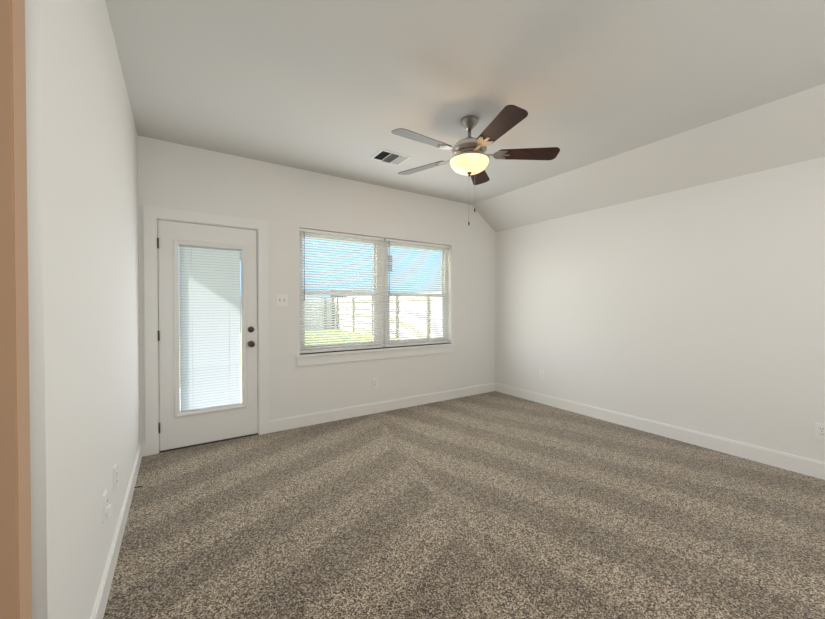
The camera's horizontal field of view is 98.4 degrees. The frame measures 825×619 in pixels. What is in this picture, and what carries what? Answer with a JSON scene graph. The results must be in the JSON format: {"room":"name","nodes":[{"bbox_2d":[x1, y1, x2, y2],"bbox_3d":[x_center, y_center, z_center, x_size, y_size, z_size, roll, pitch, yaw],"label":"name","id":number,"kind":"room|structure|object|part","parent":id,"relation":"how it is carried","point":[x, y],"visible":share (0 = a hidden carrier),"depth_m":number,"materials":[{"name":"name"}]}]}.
{"room":"empty living room","nodes":[
{"label":"empty living room","id":0,"kind":"room"},
{"bbox_2d":[12,0,139,618],"bbox_3d":[-2.251,-0.243,1.544,1.500,3.040,2.590,0,1,-33],"label":"wall","id":1,"kind":"structure","parent":0,"point":[77,264],"depth_m":1.13,"materials":[{"name":"white paint"}]},
{"bbox_2d":[0,0,19,618],"bbox_3d":[-0.981,0.215,0.824,0.087,2.140,0.016,0,1,-33],"label":"door frame","id":2,"kind":"structure","parent":1,"relation":"attached to","point":[9,568],"depth_m":0.83,"materials":[{"name":"beige wood"}]},
{"bbox_2d":[102,489,111,522],"bbox_3d":[-1.359,0.872,1.589,0.026,0.120,0.075,0,1,-33],"label":"outlet","id":3,"kind":"object","parent":1,"relation":"attached to","point":[107,508],"visible":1,"depth_m":1.57,"materials":[{"name":"white plastic"}]},
{"bbox_2d":[113,464,117,492],"bbox_3d":[-1.525,0.864,1.829,0.012,0.120,0.075,0,1,-33],"label":"outlet","id":4,"kind":"object","parent":1,"relation":"attached to","point":[115,482],"visible":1,"depth_m":1.80,"materials":[{"name":"white plastic"}]},
{"bbox_2d":[90,441,144,618],"bbox_3d":[-1.616,1.210,1.968,0.052,0.125,2.604,0,1,-33],"label":"baseboard","id":5,"kind":"structure","parent":1,"relation":"attached to","point":[100,604],"depth_m":1.79,"materials":[{"name":"white wood"}]},
{"bbox_2d":[179,238,440,311],"bbox_3d":[-10.879,-4.751,30.578,45.000,11.780,11.600,0,1,-33],"label":"sky","id":6,"kind":"structure","parent":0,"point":[365,268],"depth_m":28.61,"materials":[{"name":"blue"}]},
{"bbox_2d":[138,135,494,441],"bbox_3d":[-1.208,-0.269,3.867,6.094,3.040,0.150,0,1,-33],"label":"wall","id":7,"kind":"structure","parent":0,"point":[286,202],"depth_m":3.93,"materials":[{"name":"white paint"}]},
{"bbox_2d":[143,206,268,455],"bbox_3d":[-1.922,0.183,3.393,1.007,2.147,0.167,0,1,-33],"label":"door frame","id":8,"kind":"structure","parent":7,"relation":"attached to","point":[152,216],"depth_m":3.13,"materials":[{"name":"white wood"}]},
{"bbox_2d":[157,220,257,452],"bbox_3d":[-1.907,0.234,3.366,0.812,2.045,0.190,0,1,-33],"label":"door","id":9,"kind":"structure","parent":7,"relation":"in","point":[200,264],"depth_m":3.34,"materials":[{"name":"white paint"}]},
{"bbox_2d":[276,294,287,305],"bbox_3d":[-1.346,-0.099,3.679,0.117,0.117,0.016,0,1,-33],"label":"switch plate","id":10,"kind":"object","parent":7,"relation":"attached to","point":[281,299],"visible":1,"depth_m":3.68,"materials":[{"name":"white plastic"}]},
{"bbox_2d":[299,231,447,353],"bbox_3d":[-0.395,-0.203,4.453,2.081,1.355,0.065,0,1,-33],"label":"window","id":11,"kind":"structure","parent":7,"relation":"in","point":[383,287],"depth_m":4.41,"materials":[{"name":"white plastic"}]},
{"bbox_2d":[299,228,449,352],"bbox_3d":[-0.348,-0.206,4.382,2.069,1.339,0.042,0,1,-33],"label":"window blinds","id":12,"kind":"object","parent":11,"relation":"attached to","point":[442,310],"visible":0.92,"depth_m":4.28,"materials":[{"name":"white plastic"}]},
{"bbox_2d":[372,378,377,387],"bbox_3d":[-0.449,0.885,4.284,0.070,0.115,0.008,0,1,-33],"label":"outlet","id":13,"kind":"object","parent":7,"relation":"attached to","point":[374,382],"visible":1,"depth_m":4.28,"materials":[{"name":"white plastic"}]},
{"bbox_2d":[295,343,455,365],"bbox_3d":[-0.344,0.535,4.383,2.171,0.119,0.120,0,1,-33],"label":"window sill","id":14,"kind":"structure","parent":7,"relation":"attached to","point":[335,357],"depth_m":4.23,"materials":[{"name":"white wood"}]},
{"bbox_2d":[269,383,493,432],"bbox_3d":[-0.115,1.182,4.503,3.219,0.125,0.014,0,1,-33],"label":"baseboard","id":15,"kind":"structure","parent":7,"relation":"attached to","point":[281,424],"depth_m":4.24,"materials":[{"name":"white wood"}]},
{"bbox_2d":[103,391,824,618],"bbox_3d":[0.178,1.334,1.774,6.094,0.120,5.200,0,1,-33],"label":"floor","id":16,"kind":"structure","parent":0,"point":[493,505],"depth_m":2.10,"materials":[{"name":"beige carpet"}]},
{"bbox_2d":[105,0,824,231],"bbox_3d":[0.178,-1.418,1.744,6.094,0.795,5.200,0,1,-33],"label":"ceiling","id":17,"kind":"structure","parent":0,"point":[621,101],"depth_m":2.36,"materials":[{"name":"white paint"}]},
{"bbox_2d":[370,149,410,164],"bbox_3d":[-0.215,-1.476,3.477,0.320,0.018,0.240,0,1,-33],"label":"ceiling vent","id":18,"kind":"object","parent":17,"relation":"in","point":[386,156],"visible":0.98,"depth_m":3.46,"materials":[{"name":"white plastic"}]},
{"bbox_2d":[391,105,559,224],"bbox_3d":[0.406,-1.064,2.749,1.276,0.825,1.327,0,1,-33],"label":"ceiling fan","id":19,"kind":"object","parent":17,"relation":"hanging from","point":[470,157],"visible":1,"depth_m":2.68,"materials":[{"name":"brown wood"}]},
{"bbox_3d":[0.444,-1.121,2.778,0.312,0.107,0.312,0,1,-33],"label":"lamp shade","id":20,"kind":"part","parent":19,"relation":"part of","materials":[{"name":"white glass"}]},
{"bbox_2d":[495,156,824,462],"bbox_3d":[2.704,-0.263,3.325,0.150,3.040,5.050,0,1,-33],"label":"wall","id":21,"kind":"structure","parent":0,"point":[700,308],"depth_m":3.36,"materials":[{"name":"white paint"}]},
{"bbox_2d":[494,383,824,479],"bbox_3d":[2.586,1.194,3.371,0.014,0.125,4.870,0,1,-33],"label":"baseboard","id":22,"kind":"structure","parent":21,"relation":"attached to","point":[802,465],"depth_m":3.35,"materials":[{"name":"white wood"}]},
{"bbox_2d":[815,422,824,439],"bbox_3d":[3.055,0.910,2.658,0.008,0.115,0.070,0,1,-33],"label":"outlet","id":23,"kind":"object","parent":21,"relation":"attached to","point":[819,430],"visible":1,"depth_m":2.66,"materials":[{"name":"white plastic"}]},
{"label":"outside","id":24,"kind":"structure","parent":0,"visible":0},
{"bbox_2d":[179,330,400,381],"bbox_3d":[-8.456,1.289,26.043,65.000,0.200,44.850,0,1,-33],"label":"ground","id":25,"kind":"structure","parent":24,"point":[317,341],"depth_m":15.96,"materials":[{"name":"green plant"}]},
{"bbox_2d":[180,380,240,407],"bbox_3d":[-1.039,1.344,5.910,7.700,0.130,3.050,0,1,-33],"label":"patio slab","id":26,"kind":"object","parent":25,"relation":"on","point":[215,397],"depth_m":5.18,"materials":[{"name":"concrete"}]},
{"bbox_2d":[179,293,441,338],"bbox_3d":[-10.482,0.373,8.680,24.654,2.012,17.654,0,1,-33],"label":"fence","id":27,"kind":"object","parent":25,"relation":"on","point":[369,315],"depth_m":18.46,"materials":[{"name":"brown wood"}]}
]}

